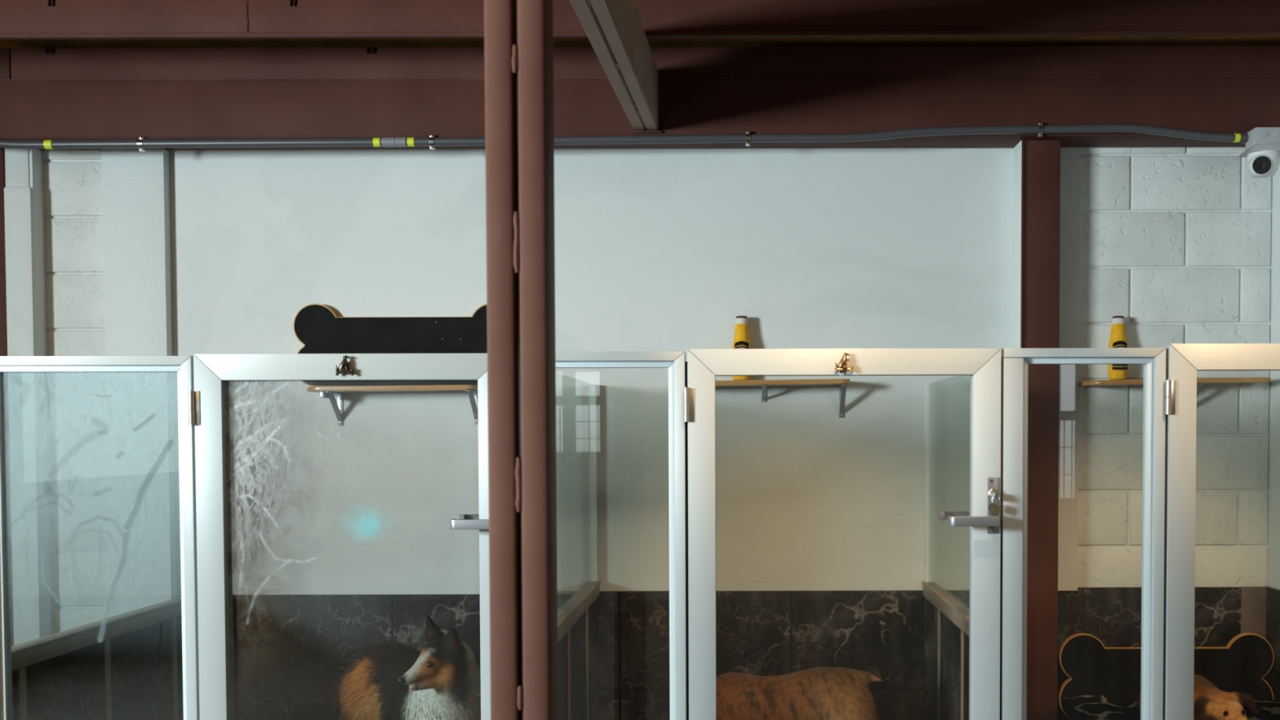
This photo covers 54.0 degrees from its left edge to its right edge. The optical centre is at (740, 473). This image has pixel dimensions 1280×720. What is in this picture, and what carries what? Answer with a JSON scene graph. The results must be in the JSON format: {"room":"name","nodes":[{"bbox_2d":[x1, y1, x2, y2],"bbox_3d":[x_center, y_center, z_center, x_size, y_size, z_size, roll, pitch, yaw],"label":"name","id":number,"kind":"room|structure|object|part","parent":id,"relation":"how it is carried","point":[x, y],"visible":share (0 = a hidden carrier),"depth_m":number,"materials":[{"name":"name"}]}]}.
{"room":"dog kennel","nodes":[
{"label":"dog kennel","id":0,"kind":"room"},
{"bbox_2d":[0,36,1279,49],"bbox_3d":[0.546,-1.384,0.504,8.900,0.050,8.300,0,2,0],"label":"ceiling","id":1,"kind":"structure","parent":0,"point":[5,44],"depth_m":4.30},
{"bbox_2d":[0,0,1279,39],"bbox_3d":[-0.998,-1.398,3.816,5.790,0.134,0.024,0,2,0],"label":"ceiling purlin","id":2,"kind":"structure","parent":1,"relation":"attached to","point":[19,19],"depth_m":3.82,"materials":[{"name":"red metal"}]},
{"bbox_2d":[39,146,1272,634],"bbox_3d":[-1.000,-0.169,4.568,5.802,2.640,0.158,0,2,0],"label":"wall","id":3,"kind":"structure","parent":0,"point":[656,250],"depth_m":4.48,"materials":[{"name":"white paint"}]},
{"bbox_2d":[4,147,53,645],"bbox_3d":[-2.533,0.005,4.456,0.098,2.306,0.092,0,2,0],"label":"trim","id":4,"kind":"structure","parent":3,"relation":"attached to","point":[24,205],"depth_m":4.41,"materials":[{"name":"white paint"}]},
{"bbox_2d":[29,148,52,553],"bbox_3d":[-2.495,0.005,4.475,0.020,2.306,0.094,0,2,0],"label":"trim","id":5,"kind":"structure","parent":3,"relation":"attached to","point":[36,176],"depth_m":4.42,"materials":[{"name":"white paint"}]},
{"bbox_2d":[101,148,177,617],"bbox_3d":[-2.147,0.003,4.489,0.220,2.306,0.066,0,2,0],"label":"pillar","id":6,"kind":"structure","parent":3,"relation":"attached to","point":[135,184],"depth_m":4.45,"materials":[{"name":"white"}]},
{"bbox_2d":[293,303,487,386],"bbox_3d":[-1.199,-0.457,4.468,0.788,0.297,0.036,0,2,0],"label":"board","id":7,"kind":"object","parent":3,"relation":"attached to","point":[317,326],"visible":0.48,"depth_m":4.45,"materials":[{"name":"black wood"}]},
{"bbox_2d":[306,384,478,425],"bbox_3d":[-1.215,-0.239,4.409,0.597,0.139,0.170,0,2,0],"label":"wall shelf","id":8,"kind":"object","parent":3,"relation":"attached to","point":[326,392],"visible":0.91,"depth_m":4.34,"materials":[{"name":"brown wood"}]},
{"bbox_2d":[232,594,572,719],"bbox_3d":[-1.216,0.795,4.528,1.375,0.717,0.022,0,2,0],"label":"wall panel","id":9,"kind":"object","parent":3,"relation":"attached to","point":[291,651],"depth_m":4.51,"materials":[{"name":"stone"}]},
{"bbox_2d":[715,378,849,417],"bbox_3d":[0.080,-0.263,4.409,0.601,0.133,0.170,0,2,0],"label":"wall shelf","id":10,"kind":"object","parent":3,"relation":"attached to","point":[842,383],"visible":0.96,"depth_m":4.32,"materials":[{"name":"brown wood"}]},
{"bbox_2d":[732,315,751,380],"bbox_3d":[0.004,-0.443,4.445,0.069,0.233,0.071,0,2,0],"label":"bottle","id":11,"kind":"object","parent":10,"relation":"on","point":[741,338],"visible":0.63,"depth_m":4.42,"materials":[{"name":"yellow plastic"}]},
{"bbox_2d":[598,590,969,719],"bbox_3d":[0.224,0.786,4.528,1.503,0.727,0.022,0,2,0],"label":"wall panel","id":12,"kind":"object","parent":3,"relation":"attached to","point":[879,633],"depth_m":4.51,"materials":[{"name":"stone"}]},
{"bbox_2d":[1011,140,1022,348],"bbox_3d":[0.974,-0.003,4.443,0.003,2.306,0.158,0,2,0],"label":"trim","id":13,"kind":"structure","parent":3,"relation":"attached to","point":[1017,150],"depth_m":4.40,"materials":[{"name":"white paint"}]},
{"bbox_2d":[1057,147,1080,591],"bbox_3d":[1.171,-0.370,4.528,0.074,1.579,0.125,0,2,0],"label":"trim","id":14,"kind":"structure","parent":3,"relation":"attached to","point":[1069,231],"depth_m":4.47,"materials":[{"name":"white paint"}]},
{"bbox_2d":[1057,586,1241,719],"bbox_3d":[1.518,0.778,4.525,0.763,0.737,0.026,0,2,0],"label":"trim","id":15,"kind":"structure","parent":3,"relation":"attached to","point":[1112,615],"depth_m":4.50,"materials":[{"name":"stone"}]},
{"bbox_2d":[1079,377,1271,395],"bbox_3d":[1.528,-0.267,4.409,0.631,0.138,0.170,0,2,0],"label":"wall shelf","id":16,"kind":"object","parent":3,"relation":"attached to","point":[1200,381],"visible":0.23,"depth_m":4.32,"materials":[{"name":"brown wood"}]},
{"bbox_2d":[1107,315,1128,379],"bbox_3d":[1.341,-0.444,4.443,0.069,0.230,0.071,0,2,0],"label":"bottle","id":17,"kind":"object","parent":16,"relation":"on","point":[1117,336],"visible":0.82,"depth_m":4.42,"materials":[{"name":"yellow plastic"}]},
{"bbox_2d":[1240,586,1266,679],"bbox_3d":[1.850,0.776,4.524,0.096,0.739,0.029,0,2,0],"label":"trim","id":18,"kind":"structure","parent":3,"relation":"attached to","point":[1253,598],"depth_m":4.50,"materials":[{"name":"brown stone"}]},
{"bbox_2d":[1267,156,1279,589],"bbox_3d":[1.961,-0.150,3.772,0.120,2.640,1.750,0,2,0],"label":"wall","id":19,"kind":"structure","parent":0,"point":[1273,535],"depth_m":4.45,"materials":[{"name":"white paint"}]},
{"bbox_2d":[1163,343,1279,719],"bbox_3d":[1.397,0.436,3.030,0.761,1.496,0.061,0,2,0],"label":"door","id":20,"kind":"structure","parent":19,"relation":"in","point":[1183,361],"depth_m":3.00,"materials":[{"name":"grey metal"}]},
{"bbox_3d":[1.400,-0.281,3.013,0.749,0.062,0.048,0,2,0],"label":"rail","id":21,"kind":"part","parent":20,"relation":"part of","materials":[{"name":"grey metal"}]},
{"bbox_2d":[1265,586,1279,702],"bbox_3d":[1.903,0.800,3.809,0.022,0.739,1.440,0,2,0],"label":"trim","id":22,"kind":"structure","parent":19,"relation":"attached to","point":[1272,677],"depth_m":4.43,"materials":[{"name":"stone"}]},
{"bbox_3d":[0.553,1.330,0.594,8.900,0.100,8.300,0,2,0],"label":"floor","id":23,"kind":"structure","parent":0,"visible":0},
{"bbox_2d":[0,49,13,646],"bbox_3d":[-2.629,-0.160,4.439,0.172,2.638,0.085,0,2,0],"label":"steel column","id":24,"kind":"structure","parent":23,"relation":"on","point":[5,55],"depth_m":4.39,"materials":[{"name":"brown metal"}]},
{"bbox_3d":[-2.632,-1.415,4.398,0.172,0.126,0.085,0,2,0],"label":"head plate","id":25,"kind":"part","parent":24,"relation":"part of","materials":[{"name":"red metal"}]},
{"bbox_2d":[11,372,183,719],"bbox_3d":[-1.904,0.444,3.786,0.052,1.470,1.435,0,2,0],"label":"wall","id":26,"kind":"structure","parent":23,"relation":"on","point":[127,665],"depth_m":3.72,"materials":[{"name":"paint"}]},
{"bbox_3d":[-1.904,0.471,3.787,0.042,0.044,1.435,0,2,0],"label":"rail","id":27,"kind":"part","parent":26,"relation":"part of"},
{"bbox_3d":[-1.903,0.836,3.799,0.032,0.686,1.435,0,2,0],"label":"panel","id":28,"kind":"part","parent":26,"relation":"part of","materials":[{"name":"stone"}]},
{"bbox_3d":[-1.905,0.075,3.773,0.008,0.732,1.429,0,2,0],"label":"glass pane","id":29,"kind":"part","parent":26,"relation":"part of","materials":[{"name":"clear glass"}]},
{"bbox_2d":[0,355,199,719],"bbox_3d":[-1.575,0.459,3.042,0.535,1.482,0.050,0,2,0],"label":"window frame","id":30,"kind":"structure","parent":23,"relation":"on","point":[183,366],"depth_m":3.01,"materials":[{"name":"grey metal"}]},
{"bbox_3d":[-1.580,-0.271,3.018,0.528,0.022,0.050,0,2,0],"label":"rail","id":31,"kind":"part","parent":30,"relation":"part of","materials":[{"name":"grey metal"}]},
{"bbox_2d":[335,614,480,719],"bbox_3d":[-1.083,0.794,4.083,0.377,0.746,0.852,-1,2,-34],"label":"collie","id":32,"kind":"object","parent":23,"relation":"on","point":[388,681],"visible":0.98,"depth_m":3.80,"materials":[{"name":"fur"}]},
{"bbox_2d":[484,0,558,719],"bbox_3d":[-0.357,0.100,2.054,0.097,2.265,0.100,0,2,0],"label":"steel post","id":33,"kind":"object","parent":23,"relation":"on","point":[518,34],"visible":1,"depth_m":2.00,"materials":[{"name":"brown metal"}]},
{"bbox_2d":[555,373,600,719],"bbox_3d":[-0.529,0.440,3.786,0.052,1.470,1.435,0,2,0],"label":"wall","id":34,"kind":"structure","parent":23,"relation":"on","point":[578,682],"depth_m":4.20,"materials":[{"name":"paint"}]},
{"bbox_2d":[188,353,490,719],"bbox_3d":[-0.939,0.451,3.033,0.755,1.478,0.157,0,2,0],"label":"door","id":35,"kind":"structure","parent":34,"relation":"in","point":[224,464],"depth_m":3.00,"materials":[{"name":"grey metal"}]},
{"bbox_3d":[-0.934,0.451,3.037,0.629,1.369,0.005,0,2,0],"label":"glass pane","id":36,"kind":"part","parent":35,"relation":"part of","materials":[{"name":"clear glass"}]},
{"bbox_3d":[-0.935,-0.256,3.013,0.743,0.062,0.048,0,2,0],"label":"rail","id":37,"kind":"part","parent":35,"relation":"part of","materials":[{"name":"grey metal"}]},
{"bbox_2d":[335,355,354,375],"bbox_3d":[-0.943,-0.257,2.978,0.044,0.048,0.022,0,2,0],"label":"hook","id":38,"kind":"object","parent":35,"relation":"attached to","point":[344,366],"visible":1,"depth_m":2.97,"materials":[{"name":"brown metal"}]},
{"bbox_3d":[-0.628,0.119,2.974,0.118,0.023,0.062,0,2,0],"label":"lever handle","id":39,"kind":"part","parent":35,"relation":"part of","materials":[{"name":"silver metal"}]},
{"bbox_3d":[-0.631,0.112,3.075,0.120,0.021,0.051,0,2,0],"label":"lever","id":40,"kind":"part","parent":35,"relation":"part of","materials":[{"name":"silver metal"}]},
{"bbox_3d":[-0.530,0.058,3.772,0.008,0.704,1.429,0,2,0],"label":"glass pane","id":41,"kind":"part","parent":34,"relation":"part of","materials":[{"name":"clear glass"}]},
{"bbox_3d":[-0.529,0.440,3.786,0.042,0.044,1.435,0,2,0],"label":"rail","id":42,"kind":"part","parent":34,"relation":"part of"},
{"bbox_3d":[-0.528,0.818,3.799,0.032,0.713,1.435,0,2,0],"label":"panel","id":43,"kind":"part","parent":34,"relation":"part of","materials":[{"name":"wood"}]},
{"bbox_2d":[555,351,688,719],"bbox_3d":[-0.341,0.452,3.042,0.429,1.489,0.050,0,2,0],"label":"window frame","id":44,"kind":"structure","parent":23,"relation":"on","point":[676,362],"depth_m":3.01,"materials":[{"name":"grey metal"}]},
{"bbox_3d":[-0.346,-0.281,3.017,0.422,0.022,0.050,0,2,0],"label":"rail","id":45,"kind":"part","parent":44,"relation":"part of","materials":[{"name":"grey metal"}]},
{"bbox_2d":[716,666,882,719],"bbox_3d":[-0.013,0.882,3.790,0.892,0.584,0.308,0,2,-4],"label":"dog","id":46,"kind":"object","parent":23,"relation":"on","point":[819,693],"visible":0.84,"depth_m":3.72},
{"bbox_2d":[921,375,969,719],"bbox_3d":[0.677,0.437,3.786,0.052,1.470,1.435,0,2,0],"label":"wall","id":47,"kind":"structure","parent":23,"relation":"on","point":[946,617],"depth_m":4.17,"materials":[{"name":"paint"}]},
{"bbox_2d":[684,348,1001,719],"bbox_3d":[0.245,0.444,3.033,0.759,1.487,0.157,0,2,0],"label":"door","id":48,"kind":"structure","parent":47,"relation":"in","point":[984,366],"depth_m":3.00,"materials":[{"name":"grey metal"}]},
{"bbox_2d":[835,352,853,375],"bbox_3d":[0.246,-0.261,2.978,0.044,0.053,0.022,0,2,0],"label":"hook","id":49,"kind":"object","parent":48,"relation":"attached to","point":[842,363],"visible":1,"depth_m":2.97,"materials":[{"name":"gold metal"}]},
{"bbox_3d":[0.248,-0.268,3.013,0.749,0.062,0.048,0,2,0],"label":"rail","id":50,"kind":"part","parent":48,"relation":"part of","materials":[{"name":"grey metal"}]},
{"bbox_3d":[0.548,0.105,3.075,0.118,0.021,0.051,0,2,0],"label":"lever","id":51,"kind":"part","parent":48,"relation":"part of","materials":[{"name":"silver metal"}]},
{"bbox_3d":[0.551,0.112,2.974,0.116,0.023,0.062,0,2,0],"label":"lever handle","id":52,"kind":"part","parent":48,"relation":"part of","materials":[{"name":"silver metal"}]},
{"bbox_3d":[0.605,0.077,2.998,0.026,0.135,0.003,0,2,0],"label":"lock plate","id":53,"kind":"part","parent":48,"relation":"part of","materials":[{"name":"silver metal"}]},
{"bbox_2d":[987,492,1000,529],"bbox_3d":[0.603,0.090,2.976,0.028,0.089,0.020,1,2,39],"label":"bunch","id":54,"kind":"object","parent":48,"relation":"hanging from","point":[992,507],"visible":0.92,"depth_m":2.97,"materials":[{"name":"silver metal"}]},
{"bbox_3d":[0.676,0.057,3.772,0.008,0.710,1.429,0,2,0],"label":"glass pane","id":55,"kind":"part","parent":47,"relation":"part of","materials":[{"name":"clear glass"}]},
{"bbox_3d":[0.677,0.442,3.786,0.042,0.044,1.435,0,2,0],"label":"rail","id":56,"kind":"part","parent":47,"relation":"part of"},
{"bbox_3d":[0.678,0.818,3.799,0.032,0.708,1.435,0,2,0],"label":"panel","id":57,"kind":"part","parent":47,"relation":"part of","materials":[{"name":"stone"}]},
{"bbox_2d":[1020,140,1060,719],"bbox_3d":[1.043,-0.003,4.418,0.134,2.308,0.108,0,2,0],"label":"steel column","id":58,"kind":"structure","parent":23,"relation":"on","point":[1041,159],"depth_m":4.36,"materials":[{"name":"brown metal"}]},
{"bbox_2d":[0,45,1279,149],"bbox_3d":[-0.998,-1.304,4.347,5.790,0.311,0.184,0,2,0],"label":"roof beam","id":59,"kind":"structure","parent":58,"relation":"on","point":[51,94],"depth_m":4.26,"materials":[{"name":"red metal"}]},
{"bbox_2d":[569,0,662,133],"bbox_3d":[-0.349,-1.176,2.712,0.104,0.279,3.101,0,2,1],"label":"cross beam","id":60,"kind":"structure","parent":59,"relation":"attached to","point":[614,28],"depth_m":3.47,"materials":[{"name":"metal"}]},
{"bbox_2d":[0,124,1248,149],"bbox_3d":[-0.460,-1.144,4.247,4.384,0.075,0.034,0,2,0],"label":"conduit","id":61,"kind":"object","parent":59,"relation":"attached to","point":[1093,128],"visible":0.97,"depth_m":4.24,"materials":[{"name":"grey metal"}]},
{"bbox_2d":[137,136,145,151],"bbox_3d":[-2.035,-1.119,4.248,0.015,0.048,0.032,0,2,0],"label":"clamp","id":62,"kind":"object","parent":61,"relation":"attached to","point":[141,148],"visible":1,"depth_m":4.24,"materials":[{"name":"silver metal"}]},
{"bbox_2d":[428,134,435,149],"bbox_3d":[-1.048,-1.126,4.248,0.015,0.048,0.032,0,2,0],"label":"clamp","id":63,"kind":"object","parent":61,"relation":"attached to","point":[431,136],"visible":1,"depth_m":4.24,"materials":[{"name":"silver metal"}]},
{"bbox_2d":[746,130,750,146],"bbox_3d":[0.025,-1.138,4.248,0.015,0.048,0.032,0,2,0],"label":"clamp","id":64,"kind":"object","parent":61,"relation":"attached to","point":[748,132],"visible":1,"depth_m":4.24,"materials":[{"name":"silver metal"}]},
{"bbox_2d":[1037,122,1043,137],"bbox_3d":[1.017,-1.167,4.247,0.015,0.048,0.032,0,2,0],"label":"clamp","id":65,"kind":"object","parent":61,"relation":"attached to","point":[1040,125],"visible":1,"depth_m":4.24,"materials":[{"name":"silver metal"}]},
{"bbox_2d":[1239,127,1279,177],"bbox_3d":[1.767,-1.076,4.211,0.144,0.164,0.110,0,2,0],"label":"security camera","id":66,"kind":"object","parent":59,"relation":"attached to","point":[1262,153],"visible":1,"depth_m":4.17,"materials":[{"name":"grey plastic"}]},
{"bbox_3d":[1.736,-1.027,4.164,0.023,0.022,0.007,0,2,7],"label":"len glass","id":67,"kind":"part","parent":66,"relation":"part of","materials":[{"name":"black glass"}]},
{"bbox_2d":[1000,347,1165,719],"bbox_3d":[0.825,0.446,3.042,0.401,1.495,0.050,0,2,0],"label":"window frame","id":68,"kind":"structure","parent":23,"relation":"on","point":[1015,362],"depth_m":3.01,"materials":[{"name":"grey metal"}]},
{"bbox_3d":[0.823,-0.290,3.017,0.388,0.022,0.050,0,2,0],"label":"rail","id":69,"kind":"part","parent":68,"relation":"part of","materials":[{"name":"grey metal"}]},
{"bbox_2d":[1057,632,1274,719],"bbox_3d":[1.510,0.871,4.054,0.760,0.583,0.805,0,2,0],"label":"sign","id":70,"kind":"object","parent":23,"relation":"on","point":[1092,668],"visible":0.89,"depth_m":4.43,"materials":[{"name":"black wood"}]},
{"bbox_3d":[1.510,0.886,4.044,0.720,0.113,0.774,0,2,0],"label":"mattress","id":71,"kind":"part","parent":70,"relation":"part of","materials":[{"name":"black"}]},
{"bbox_2d":[1063,694,1279,719],"bbox_3d":[1.509,0.807,4.035,0.734,0.030,0.779,0,2,0],"label":"cushion","id":72,"kind":"object","parent":70,"relation":"on","point":[1091,707],"visible":0.46,"depth_m":4.26,"materials":[{"name":"black fabric"}]},
{"bbox_2d":[1136,674,1259,719],"bbox_3d":[1.472,0.740,4.051,0.286,0.181,0.571,0,2,-8],"label":"dog","id":73,"kind":"object","parent":72,"relation":"on","point":[1210,702],"visible":0.45,"depth_m":3.93}
]}

